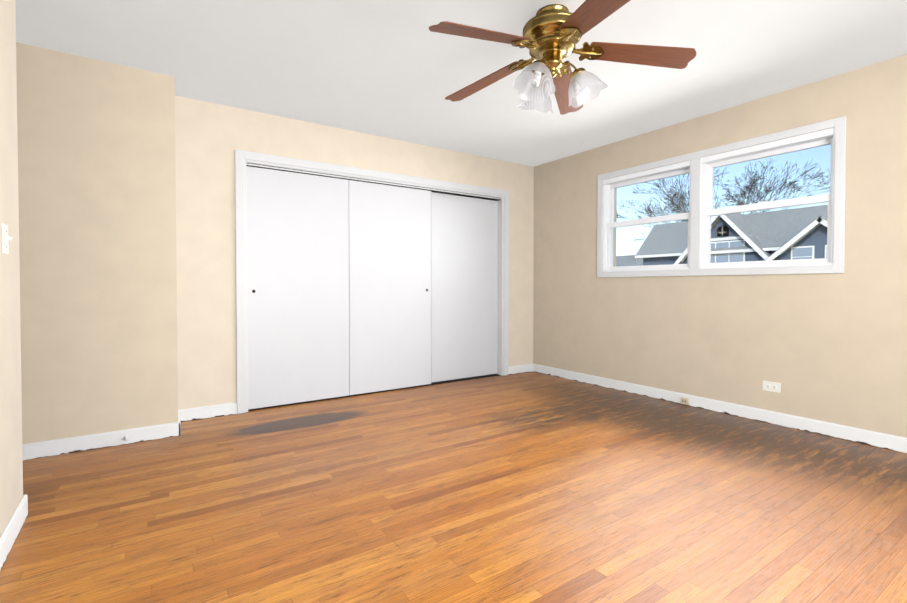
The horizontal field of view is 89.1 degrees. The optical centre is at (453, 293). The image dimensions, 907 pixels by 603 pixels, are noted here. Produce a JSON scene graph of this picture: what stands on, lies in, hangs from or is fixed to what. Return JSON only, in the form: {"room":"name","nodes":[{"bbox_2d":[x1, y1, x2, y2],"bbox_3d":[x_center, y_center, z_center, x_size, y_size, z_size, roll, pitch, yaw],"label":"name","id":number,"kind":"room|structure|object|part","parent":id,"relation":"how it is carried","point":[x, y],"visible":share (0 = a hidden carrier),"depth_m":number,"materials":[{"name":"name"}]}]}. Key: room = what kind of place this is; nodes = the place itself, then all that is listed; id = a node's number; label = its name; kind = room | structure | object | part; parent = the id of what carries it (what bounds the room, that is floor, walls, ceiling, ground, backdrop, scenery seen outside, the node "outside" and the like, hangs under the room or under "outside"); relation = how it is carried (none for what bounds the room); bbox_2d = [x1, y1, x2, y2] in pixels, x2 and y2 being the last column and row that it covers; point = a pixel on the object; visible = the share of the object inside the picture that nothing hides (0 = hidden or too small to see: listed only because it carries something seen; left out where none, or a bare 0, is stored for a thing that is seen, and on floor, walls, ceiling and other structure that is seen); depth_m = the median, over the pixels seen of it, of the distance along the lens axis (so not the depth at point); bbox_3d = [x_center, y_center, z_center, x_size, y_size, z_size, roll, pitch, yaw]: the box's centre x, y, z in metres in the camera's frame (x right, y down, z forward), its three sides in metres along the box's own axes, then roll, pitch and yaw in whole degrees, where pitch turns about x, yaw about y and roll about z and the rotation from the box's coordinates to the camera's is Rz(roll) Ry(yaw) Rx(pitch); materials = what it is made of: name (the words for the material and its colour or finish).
{"room":"empty bedroom","nodes":[
{"label":"empty bedroom","id":0,"kind":"room"},
{"bbox_2d":[0,0,22,536],"bbox_3d":[-0.938,-0.200,0.469,0.140,2.440,3.680,-1,1,-34],"label":"wall","id":1,"kind":"structure","parent":0,"point":[11,474],"depth_m":1.81,"materials":[{"name":"paint"}]},
{"bbox_2d":[2,224,12,253],"bbox_3d":[-1.752,-0.212,1.814,0.024,0.114,0.070,-1,1,-34],"label":"light switch","id":2,"kind":"object","parent":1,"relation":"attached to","point":[5,245],"visible":1,"depth_m":1.80,"materials":[{"name":"white plastic"}]},
{"bbox_2d":[0,494,27,569],"bbox_3d":[-0.887,0.973,0.551,0.014,0.093,3.664,-1,1,-34],"label":"baseboard","id":3,"kind":"structure","parent":1,"relation":"attached to","point":[9,535],"depth_m":1.83,"materials":[{"name":"paint"}]},
{"bbox_2d":[16,42,177,443],"bbox_3d":[-2.817,-0.239,2.807,1.910,2.440,0.500,-1,1,-34],"label":"wall","id":4,"kind":"structure","parent":0,"point":[97,224],"depth_m":2.89,"materials":[{"name":"paint"}]},
{"bbox_2d":[22,416,183,459],"bbox_3d":[-2.667,0.938,2.619,1.924,0.093,0.014,-1,1,-34],"label":"baseboard","id":5,"kind":"structure","parent":4,"relation":"attached to","point":[114,438],"depth_m":2.90,"materials":[{"name":"paint"}]},
{"bbox_2d":[175,96,533,409],"bbox_3d":[-0.482,-0.269,4.611,3.980,2.440,0.140,-1,1,-34],"label":"wall","id":6,"kind":"structure","parent":0,"point":[210,138],"depth_m":3.65,"materials":[{"name":"paint"}]},
{"bbox_2d":[180,402,236,421],"bbox_3d":[-1.909,0.922,3.569,0.425,0.093,0.014,-1,1,-34],"label":"baseboard","id":7,"kind":"structure","parent":6,"relation":"attached to","point":[190,414],"depth_m":3.57,"materials":[{"name":"paint"}]},
{"bbox_2d":[246,166,348,409],"bbox_3d":[-1.328,-0.043,4.003,0.867,1.980,0.035,-1,1,-34],"label":"closet door","id":8,"kind":"structure","parent":6,"relation":"in","point":[298,279],"depth_m":3.97,"materials":[{"name":"paint"}]},
{"bbox_2d":[235,149,508,413],"bbox_3d":[-0.593,-0.100,4.528,2.850,2.105,0.158,-1,1,-34],"label":"trim","id":9,"kind":"structure","parent":6,"relation":"attached to","point":[242,158],"depth_m":4.00,"materials":[{"name":"paint"}]},
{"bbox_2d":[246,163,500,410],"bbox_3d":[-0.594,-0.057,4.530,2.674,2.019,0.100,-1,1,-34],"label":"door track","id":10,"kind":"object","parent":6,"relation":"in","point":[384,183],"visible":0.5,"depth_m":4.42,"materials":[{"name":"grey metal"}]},
{"bbox_2d":[349,180,430,394],"bbox_3d":[-0.602,-0.051,4.495,0.879,1.980,0.035,-1,1,-34],"label":"closet door","id":11,"kind":"structure","parent":6,"relation":"in","point":[389,287],"depth_m":4.46,"materials":[{"name":"paint"}]},
{"bbox_2d":[431,192,497,381],"bbox_3d":[0.103,-0.060,5.035,0.954,1.980,0.034,-1,1,-34],"label":"closet door","id":12,"kind":"structure","parent":6,"relation":"in","point":[464,277],"depth_m":5.02,"materials":[{"name":"paint"}]},
{"bbox_2d":[508,364,531,374],"bbox_3d":[0.775,0.891,5.392,0.365,0.093,0.014,-1,1,-34],"label":"baseboard","id":13,"kind":"structure","parent":6,"relation":"attached to","point":[518,369],"depth_m":5.38,"materials":[{"name":"paint"}]},
{"bbox_2d":[0,371,906,602],"bbox_3d":[-0.116,1.040,2.270,6.030,0.100,5.980,-1,1,-34],"label":"floor","id":14,"kind":"structure","parent":0,"point":[531,487],"depth_m":2.12,"materials":[{"name":"brown wood"}]},
{"bbox_2d":[15,0,906,166],"bbox_3d":[-0.116,-1.509,2.228,6.030,0.120,5.980,-1,1,-34],"label":"ceiling","id":15,"kind":"structure","parent":0,"point":[396,69],"depth_m":2.83,"materials":[{"name":"paint"}]},
{"bbox_2d":[429,0,695,114],"bbox_3d":[0.468,-1.209,2.377,1.319,0.485,1.359,-1,1,-34],"label":"ceiling fan","id":16,"kind":"object","parent":15,"relation":"hanging from","point":[551,37],"visible":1,"depth_m":2.33,"materials":[{"name":"brown wood"}]},
{"bbox_3d":[0.131,-1.215,2.162,0.526,0.006,0.150,-9,18,-31],"label":"blade","id":17,"kind":"part","parent":16,"relation":"part of","materials":[{"name":"brown wood"}]},
{"label":"blade","id":18,"kind":"part","parent":16,"relation":"part of","materials":[{"name":"brown wood"}]},
{"bbox_3d":[0.685,-1.226,2.804,0.150,0.006,0.526,-12,-11,21],"label":"blade","id":19,"kind":"part","parent":16,"relation":"part of","materials":[{"name":"brown wood"}]},
{"bbox_3d":[0.614,-1.212,1.959,0.150,0.006,0.526,12,6,-15],"label":"blade","id":20,"kind":"part","parent":16,"relation":"part of","materials":[{"name":"brown wood"}]},
{"label":"blade","id":21,"kind":"part","parent":16,"relation":"part of","materials":[{"name":"brown wood"}]},
{"bbox_2d":[533,54,906,437],"bbox_3d":[2.395,-0.252,3.580,0.220,2.440,5.080,-1,1,-34],"label":"wall","id":22,"kind":"structure","parent":0,"point":[829,347],"depth_m":3.49,"materials":[{"name":"paint"}]},
{"bbox_2d":[532,364,906,452],"bbox_3d":[2.337,0.923,3.476,0.014,0.093,4.940,-1,1,-34],"label":"baseboard","id":23,"kind":"structure","parent":22,"relation":"attached to","point":[887,441],"depth_m":3.54,"materials":[{"name":"paint"}]},
{"bbox_2d":[681,397,688,404],"bbox_3d":[1.987,0.925,3.960,0.022,0.050,0.060,-1,1,-34],"label":"outlet","id":24,"kind":"object","parent":23,"relation":"attached to","point":[684,400],"visible":0.96,"depth_m":3.95,"materials":[{"name":"beige plastic"}]},
{"bbox_2d":[597,116,845,276],"bbox_3d":[2.100,-0.668,3.929,0.168,1.040,2.000,-1,1,-34],"label":"window","id":25,"kind":"structure","parent":22,"relation":"in","point":[700,170],"depth_m":3.76,"materials":[{"name":"paint"}]},
{"bbox_3d":[1.833,-0.659,4.341,0.046,0.807,0.812,-1,1,-34],"label":"glass","id":26,"kind":"part","parent":25,"relation":"part of","materials":[{"name":"clear glass"}]},
{"bbox_3d":[1.831,-0.675,4.339,0.152,0.928,0.906,-1,1,-34],"label":"frame","id":27,"kind":"part","parent":25,"relation":"part of","materials":[{"name":"white plastic"}]},
{"bbox_3d":[2.385,-0.646,3.530,0.046,0.807,0.812,-1,1,-34],"label":"glass","id":28,"kind":"part","parent":25,"relation":"part of","materials":[{"name":"clear glass"}]},
{"bbox_3d":[2.382,-0.661,3.528,0.152,0.928,0.906,-1,1,-34],"label":"frame","id":29,"kind":"part","parent":25,"relation":"part of","materials":[{"name":"white plastic"}]},
{"bbox_2d":[763,381,780,392],"bbox_3d":[2.369,0.697,3.431,0.010,0.072,0.116,-1,1,-34],"label":"electrical outlet","id":30,"kind":"object","parent":22,"relation":"attached to","point":[771,386],"visible":1,"depth_m":3.42,"materials":[{"name":"white plastic"}]},
{"label":"outside","id":31,"kind":"structure","parent":0,"visible":0},
{"bbox_2d":[616,158,829,266],"bbox_3d":[139.311,-8.735,154.790,395.400,20.915,400.000,-1,1,-34],"label":"neighborhood","id":32,"kind":"object","parent":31,"point":[755,228],"depth_m":32.12,"materials":[{"name":"grey"}]}
]}

